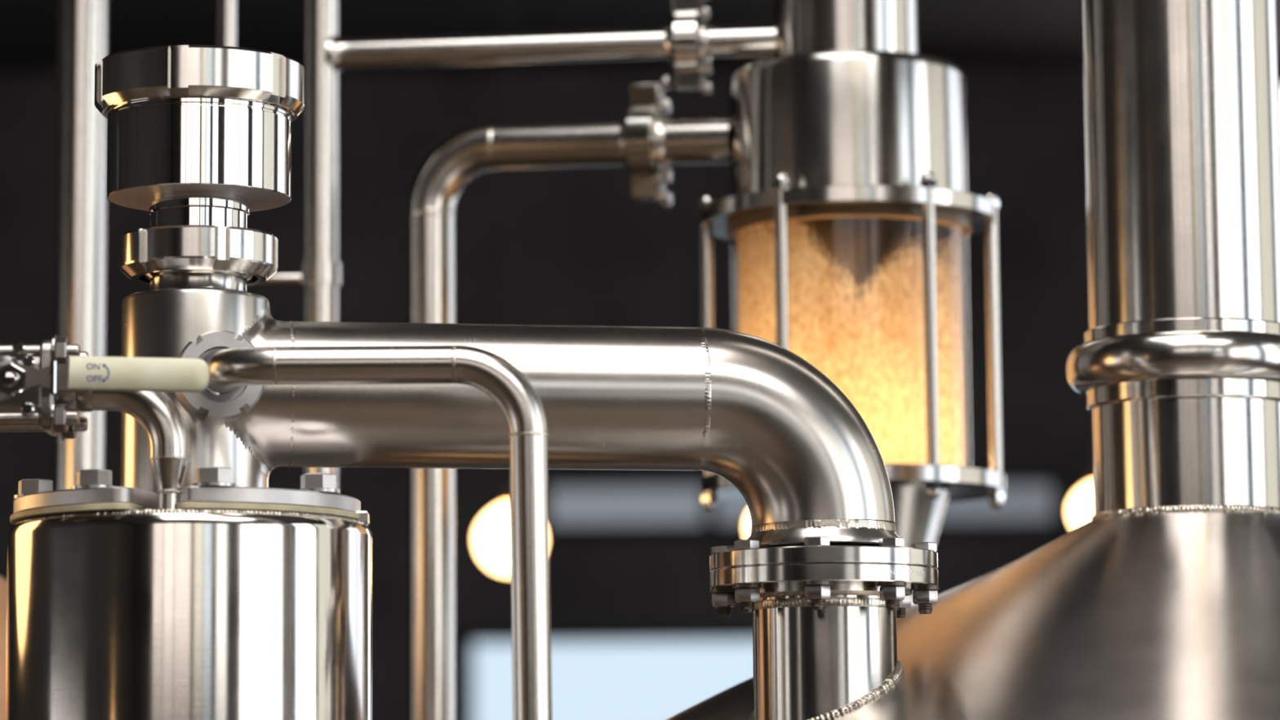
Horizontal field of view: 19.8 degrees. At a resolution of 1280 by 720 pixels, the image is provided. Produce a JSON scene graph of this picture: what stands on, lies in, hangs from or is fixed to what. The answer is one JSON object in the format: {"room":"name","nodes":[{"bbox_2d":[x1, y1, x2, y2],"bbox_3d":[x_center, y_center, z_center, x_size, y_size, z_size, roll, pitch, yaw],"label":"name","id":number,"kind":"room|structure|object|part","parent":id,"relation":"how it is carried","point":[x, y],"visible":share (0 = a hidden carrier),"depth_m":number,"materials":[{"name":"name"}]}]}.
{"room":"processing plant","nodes":[
{"label":"processing plant","id":0,"kind":"room"},
{"bbox_2d":[0,64,1279,719],"bbox_3d":[-0.141,1.081,15.033,9.300,4.600,0.100,0,-7,0],"label":"wall","id":1,"kind":"structure","parent":0,"point":[584,252],"depth_m":15.16,"materials":[{"name":"paint"}]},
{"bbox_2d":[460,628,753,719],"bbox_3d":[0.277,1.885,14.820,1.997,1.594,0.080,0,-7,0],"label":"window","id":2,"kind":"structure","parent":1,"relation":"in","point":[658,673],"depth_m":14.88,"materials":[{"name":"blue"}]},
{"bbox_2d":[548,471,1066,538],"bbox_3d":[0.658,0.592,14.982,2.153,0.252,0.080,0,-7,0],"label":"window","id":3,"kind":"structure","parent":1,"relation":"in","point":[611,505],"depth_m":14.97,"materials":[{"name":"black glass"}]},
{"bbox_3d":[-0.054,0.597,14.982,0.628,0.152,0.020,0,-7,0],"label":"pane","id":4,"kind":"part","parent":3,"relation":"part of","materials":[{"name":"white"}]},
{"bbox_3d":[0.522,0.593,14.982,0.425,0.152,0.020,0,-7,0],"label":"pane","id":5,"kind":"part","parent":3,"relation":"part of","materials":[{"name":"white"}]},
{"bbox_3d":[1.235,0.587,14.982,0.900,0.152,0.020,0,-7,0],"label":"pane","id":6,"kind":"part","parent":3,"relation":"part of","materials":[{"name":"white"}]},
{"bbox_2d":[1278,77,1279,106],"bbox_3d":[3.361,0.444,14.998,1.534,3.250,0.080,0,-7,0],"label":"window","id":7,"kind":"structure","parent":1,"relation":"in","point":[1278,77],"depth_m":15.18,"materials":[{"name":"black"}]},
{"bbox_2d":[0,0,1279,75],"bbox_3d":[-0.170,-2.502,5.353,9.300,0.100,20.400,0,-7,0],"label":"ceiling","id":8,"kind":"structure","parent":0,"point":[960,33],"depth_m":14.38,"materials":[{"name":"black paint"}]},
{"bbox_2d":[478,0,511,572],"bbox_3d":[-0.294,-0.807,8.164,0.140,2.560,0.140,0,-7,0],"label":"pendant lamp","id":9,"kind":"object","parent":8,"relation":"hanging from","point":[494,535],"visible":0.48,"depth_m":7.99,"materials":[{"name":"white glass"}]},
{"bbox_3d":[-0.284,0.391,8.014,0.140,0.146,0.140,0,-7,0],"label":"bulb","id":10,"kind":"part","parent":9,"relation":"part of","materials":[{"name":"white glass"}]},
{"bbox_2d":[498,484,510,506],"bbox_3d":[-0.285,0.298,8.026,0.048,0.047,0.048,0,-7,0],"label":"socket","id":11,"kind":"object","parent":9,"relation":"attached to","point":[504,492],"depth_m":8.01,"materials":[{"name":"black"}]},
{"bbox_3d":[-0.294,-0.898,8.176,0.007,2.378,0.007,2,-8,-22],"label":"cord","id":12,"kind":"part","parent":9,"relation":"part of","materials":[{"name":"black plastic"}]},
{"bbox_2d":[749,0,772,534],"bbox_3d":[0.288,-0.829,8.166,0.117,2.527,0.117,0,-7,0],"label":"pendant lamp","id":13,"kind":"object","parent":8,"relation":"hanging from","point":[769,2],"visible":0.02,"depth_m":8.15,"materials":[{"name":"brown"}]},
{"bbox_3d":[0.297,0.364,8.017,0.117,0.122,0.117,0,-7,0],"label":"bulb","id":14,"kind":"part","parent":13,"relation":"part of","materials":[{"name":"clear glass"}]},
{"bbox_3d":[0.287,-0.904,8.176,0.007,2.374,0.007,-3,-8,22],"label":"cord","id":15,"kind":"part","parent":13,"relation":"part of","materials":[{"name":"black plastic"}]},
{"bbox_2d":[1071,469,1093,527],"bbox_3d":[0.994,-0.850,8.168,0.117,2.495,0.117,0,-7,0],"label":"pendant lamp","id":16,"kind":"object","parent":8,"relation":"hanging from","point":[1082,508],"visible":0.26,"depth_m":7.99,"materials":[{"name":"white glass"}]},
{"bbox_2d":[1088,469,1093,485],"bbox_3d":[1.003,0.256,8.030,0.040,0.037,0.040,0,-7,0],"label":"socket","id":17,"kind":"object","parent":16,"relation":"attached to","point":[1091,473],"depth_m":8.02,"materials":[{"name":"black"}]},
{"bbox_3d":[-0.133,2.161,4.768,9.300,0.100,20.400,0,-7,0],"label":"floor","id":18,"kind":"structure","parent":0,"visible":0},
{"bbox_2d":[0,576,6,719],"bbox_3d":[-0.694,1.037,3.247,0.370,1.761,0.370,0,-7,0],"label":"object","id":19,"kind":"object","parent":18,"relation":"on","point":[2,581],"visible":0.09,"depth_m":3.24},
{"bbox_2d":[51,0,108,490],"bbox_3d":[-0.543,-0.354,3.572,0.049,4.600,0.049,0,-7,0],"label":"pipe","id":20,"kind":"object","parent":18,"relation":"on","point":[82,28],"visible":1,"depth_m":3.53,"materials":[{"name":"grey metal"}]},
{"bbox_2d":[4,466,372,719],"bbox_3d":[-0.322,0.957,2.581,0.265,1.748,0.265,0,-7,0],"label":"vessel","id":21,"kind":"object","parent":18,"relation":"on","point":[231,602],"visible":1,"depth_m":2.57,"materials":[{"name":"silver metal"}]},
{"bbox_2d":[13,493,28,499],"bbox_3d":[-0.439,0.100,2.659,0.031,0.002,0.031,0,-7,0],"label":"washer","id":22,"kind":"object","parent":21,"relation":"in","point":[20,496],"depth_m":2.65,"materials":[{"name":"metal"}]},
{"bbox_3d":[-0.394,0.110,2.690,0.126,0.012,0.249,0,-7,0],"label":"plate","id":23,"kind":"part","parent":21,"relation":"part of","materials":[{"name":"metal"}]},
{"bbox_2d":[71,484,115,488],"bbox_3d":[-0.386,0.091,2.591,0.031,0.002,0.031,0,-7,0],"label":"washer","id":24,"kind":"object","parent":21,"relation":"in","point":[78,486],"depth_m":2.58,"materials":[{"name":"metal"}]},
{"bbox_2d":[191,482,235,486],"bbox_3d":[-0.300,0.088,2.580,0.031,0.002,0.031,0,-7,0],"label":"washer","id":25,"kind":"object","parent":21,"relation":"in","point":[197,484],"depth_m":2.57,"materials":[{"name":"metal"}]},
{"bbox_3d":[-0.267,0.109,2.688,0.123,0.012,0.246,0,-7,0],"label":"plate","id":26,"kind":"part","parent":21,"relation":"part of","materials":[{"name":"metal"}]},
{"bbox_2d":[297,488,339,493],"bbox_3d":[-0.231,0.095,2.632,0.031,0.002,0.031,0,-7,0],"label":"washer","id":27,"kind":"object","parent":21,"relation":"in","point":[302,491],"depth_m":2.62,"materials":[{"name":"metal"}]},
{"bbox_2d":[217,0,237,47],"bbox_3d":[-0.379,-0.380,3.374,0.018,4.600,0.018,0,-7,0],"label":"pipe","id":28,"kind":"object","parent":18,"relation":"on","point":[227,9],"visible":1,"depth_m":3.36,"materials":[{"name":"grey metal"}]},
{"bbox_2d":[174,330,551,719],"bbox_3d":[-0.197,0.888,2.450,0.312,1.852,0.111,-4,-8,26],"label":"pipe","id":29,"kind":"object","parent":18,"relation":"on","point":[242,366],"visible":0.98,"depth_m":2.52,"materials":[{"name":"grey metal"}]},
{"bbox_2d":[0,334,209,440],"bbox_3d":[-0.397,0.018,2.566,0.200,0.070,0.098,0,-7,0],"label":"valve","id":30,"kind":"object","parent":29,"relation":"attached to","point":[44,387],"visible":0.99,"depth_m":2.53,"materials":[{"name":"metal"}]},
{"bbox_3d":[-0.434,0.013,2.524,0.012,0.012,0.014,0,-7,0],"label":"stem","id":31,"kind":"part","parent":30,"relation":"part of","materials":[{"name":"silver metal"}]},
{"bbox_3d":[-0.445,0.041,2.561,0.105,0.010,0.010,0,-7,0],"label":"rod","id":32,"kind":"part","parent":30,"relation":"part of","materials":[{"name":"metal"}]},
{"bbox_3d":[-0.445,-0.006,2.566,0.105,0.010,0.010,0,-7,0],"label":"rod","id":33,"kind":"part","parent":30,"relation":"part of","materials":[{"name":"metal"}]},
{"bbox_3d":[-0.413,0.012,2.532,0.063,0.021,0.002,0,-7,0],"label":"lever","id":34,"kind":"part","parent":30,"relation":"part of","materials":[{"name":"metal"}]},
{"bbox_3d":[-0.445,0.046,2.600,0.105,0.010,0.010,0,-7,0],"label":"rod","id":35,"kind":"part","parent":30,"relation":"part of","materials":[{"name":"metal"}]},
{"bbox_3d":[-0.414,0.020,2.583,0.010,0.064,0.059,0,-7,0],"label":"plate","id":36,"kind":"part","parent":30,"relation":"part of","materials":[{"name":"metal"}]},
{"bbox_2d":[51,401,57,435],"bbox_3d":[-0.409,0.041,2.561,0.001,0.024,0.024,0,-7,0],"label":"washer","id":37,"kind":"object","parent":30,"relation":"in","point":[54,404],"depth_m":2.55,"materials":[{"name":"metal"}]},
{"bbox_2d":[52,334,57,359],"bbox_3d":[-0.409,-0.006,2.566,0.001,0.024,0.024,0,-7,0],"label":"washer","id":38,"kind":"object","parent":30,"relation":"in","point":[55,341],"depth_m":2.56,"materials":[{"name":"metal"}]},
{"bbox_2d":[60,432,66,440],"bbox_3d":[-0.409,0.046,2.600,0.001,0.024,0.024,0,-7,0],"label":"washer","id":39,"kind":"object","parent":30,"relation":"in","point":[63,435],"depth_m":2.59,"materials":[{"name":"metal"}]},
{"bbox_2d":[56,390,93,412],"bbox_3d":[-0.396,0.020,2.583,0.026,0.036,0.036,0,-7,0],"label":"pipe","id":40,"kind":"object","parent":30,"relation":"attached to","point":[66,402],"depth_m":2.57,"materials":[{"name":"metal"}]},
{"bbox_3d":[-0.445,-0.001,2.606,0.105,0.010,0.010,0,-7,0],"label":"rod","id":41,"kind":"part","parent":30,"relation":"part of","materials":[{"name":"metal"}]},
{"bbox_2d":[92,390,189,509],"bbox_3d":[-0.356,0.058,2.578,0.078,0.100,0.028,0,-7,0],"label":"drain pipe","id":42,"kind":"object","parent":30,"relation":"attached to","point":[163,424],"visible":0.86,"depth_m":2.57,"materials":[{"name":"grey metal"}]},
{"bbox_2d":[257,0,776,488],"bbox_3d":[-0.134,-0.365,3.511,0.540,4.600,0.039,-1,-7,7],"label":"pipe","id":43,"kind":"object","parent":18,"relation":"on","point":[326,54],"visible":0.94,"depth_m":3.49,"materials":[{"name":"grey metal"}]},
{"bbox_3d":[-0.352,-0.077,3.497,0.096,0.012,0.012,0,-7,0],"label":"arm","id":44,"kind":"part","parent":43,"relation":"part of","materials":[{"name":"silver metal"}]},
{"bbox_2d":[664,0,711,94],"bbox_3d":[0.046,-0.301,3.477,0.044,0.098,0.060,-2,-7,10],"label":"flange","id":45,"kind":"object","parent":43,"relation":"attached to","point":[686,33],"visible":1,"depth_m":3.46,"materials":[{"name":"silver metal"}]},
{"bbox_2d":[406,116,730,719],"bbox_3d":[-0.060,0.843,3.364,0.325,2.165,0.046,-2,-7,15],"label":"pipe","id":46,"kind":"object","parent":18,"relation":"on","point":[471,151],"visible":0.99,"depth_m":3.47,"materials":[{"name":"grey metal"}]},
{"bbox_2d":[618,75,672,206],"bbox_3d":[0.007,-0.206,3.475,0.048,0.121,0.073,-2,-7,15],"label":"flange","id":47,"kind":"object","parent":46,"relation":"attached to","point":[641,132],"visible":0.95,"depth_m":3.46,"materials":[{"name":"silver metal"}]},
{"bbox_2d":[666,510,1279,719],"bbox_3d":[0.462,0.984,2.915,1.320,1.765,1.320,0,-7,0],"label":"kettle","id":48,"kind":"object","parent":18,"relation":"on","point":[1173,615],"visible":0.85,"depth_m":2.71,"materials":[{"name":"silver metal"}]},
{"bbox_2d":[120,288,898,547],"bbox_3d":[-0.091,0.047,2.728,0.584,0.183,0.121,1,-7,-9],"label":"pipe","id":49,"kind":"object","parent":48,"relation":"attached to","point":[745,410],"visible":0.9,"depth_m":2.70,"materials":[{"name":"grey metal"}]},
{"bbox_2d":[94,44,305,292],"bbox_3d":[-0.327,-0.132,2.718,0.155,0.177,0.155,0,-7,0],"label":"valve","id":50,"kind":"object","parent":49,"relation":"on","point":[199,136],"visible":0.85,"depth_m":2.67,"materials":[{"name":"silver metal"}]},
{"bbox_2d":[710,536,938,618],"bbox_3d":[0.138,0.165,2.751,0.174,0.053,0.174,0,-7,0],"label":"joint","id":51,"kind":"object","parent":48,"relation":"attached to","point":[739,571],"visible":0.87,"depth_m":2.69,"materials":[{"name":"silver metal"}]},
{"bbox_2d":[710,588,735,593],"bbox_3d":[0.063,0.174,2.758,0.021,0.002,0.021,0,-7,0],"label":"washer","id":52,"kind":"object","parent":51,"relation":"in","point":[713,590],"depth_m":2.75,"materials":[{"name":"metal"}]},
{"bbox_2d":[733,583,761,588],"bbox_3d":[0.079,0.167,2.703,0.021,0.002,0.021,0,-7,0],"label":"washer","id":53,"kind":"object","parent":51,"relation":"in","point":[735,585],"depth_m":2.70,"materials":[{"name":"metal"}]},
{"bbox_2d":[803,580,831,585],"bbox_3d":[0.130,0.163,2.675,0.021,0.002,0.021,0,-7,0],"label":"washer","id":54,"kind":"object","parent":51,"relation":"in","point":[805,582],"depth_m":2.67,"materials":[{"name":"metal"}]},
{"bbox_2d":[877,581,906,586],"bbox_3d":[0.185,0.165,2.691,0.021,0.002,0.021,0,-7,0],"label":"washer","id":55,"kind":"object","parent":51,"relation":"in","point":[879,583],"depth_m":2.68,"materials":[{"name":"metal"}]},
{"bbox_2d":[906,590,912,595],"bbox_3d":[0.197,0.178,2.796,0.021,0.002,0.021,0,-7,0],"label":"washer","id":56,"kind":"object","parent":51,"relation":"in","point":[908,592],"depth_m":2.79,"materials":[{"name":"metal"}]},
{"bbox_2d":[911,585,938,590],"bbox_3d":[0.213,0.171,2.741,0.021,0.002,0.021,0,-7,0],"label":"washer","id":57,"kind":"object","parent":51,"relation":"in","point":[913,587],"depth_m":2.73,"materials":[{"name":"metal"}]},
{"bbox_2d":[697,0,1005,605],"bbox_3d":[0.197,-0.008,3.428,0.283,0.753,0.283,0,-7,0],"label":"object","id":58,"kind":"object","parent":48,"relation":"on","point":[847,143],"visible":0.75,"depth_m":3.35,"materials":[{"name":"silver metal"}]},
{"bbox_3d":[0.063,-0.006,3.429,0.012,0.271,0.012,0,-7,0],"label":"tie rod","id":59,"kind":"part","parent":58,"relation":"part of","materials":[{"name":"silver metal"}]},
{"bbox_3d":[0.129,-0.021,3.313,0.012,0.271,0.012,0,-7,0],"label":"tie rod","id":60,"kind":"part","parent":58,"relation":"part of","materials":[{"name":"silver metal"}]},
{"bbox_3d":[0.197,-0.006,3.427,0.222,0.234,0.222,0,-7,0],"label":"glass","id":61,"kind":"part","parent":58,"relation":"part of","materials":[{"name":"orange"}]},
{"bbox_3d":[0.265,0.006,3.542,0.012,0.271,0.012,0,-7,0],"label":"tie rod","id":62,"kind":"part","parent":58,"relation":"part of","materials":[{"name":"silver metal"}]},
{"bbox_3d":[0.263,-0.022,3.312,0.012,0.271,0.012,0,-7,0],"label":"tie rod","id":63,"kind":"part","parent":58,"relation":"part of","materials":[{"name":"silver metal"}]},
{"bbox_3d":[0.330,-0.009,3.426,0.012,0.271,0.012,0,-7,0],"label":"tie rod","id":64,"kind":"part","parent":58,"relation":"part of","materials":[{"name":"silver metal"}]},
{"bbox_2d":[1066,0,1279,519],"bbox_3d":[0.444,-1.285,3.199,0.201,2.861,0.201,3,-8,-28],"label":"column","id":65,"kind":"structure","parent":48,"relation":"on","point":[1176,366],"depth_m":2.98,"materials":[{"name":"silver metal"}]}
]}

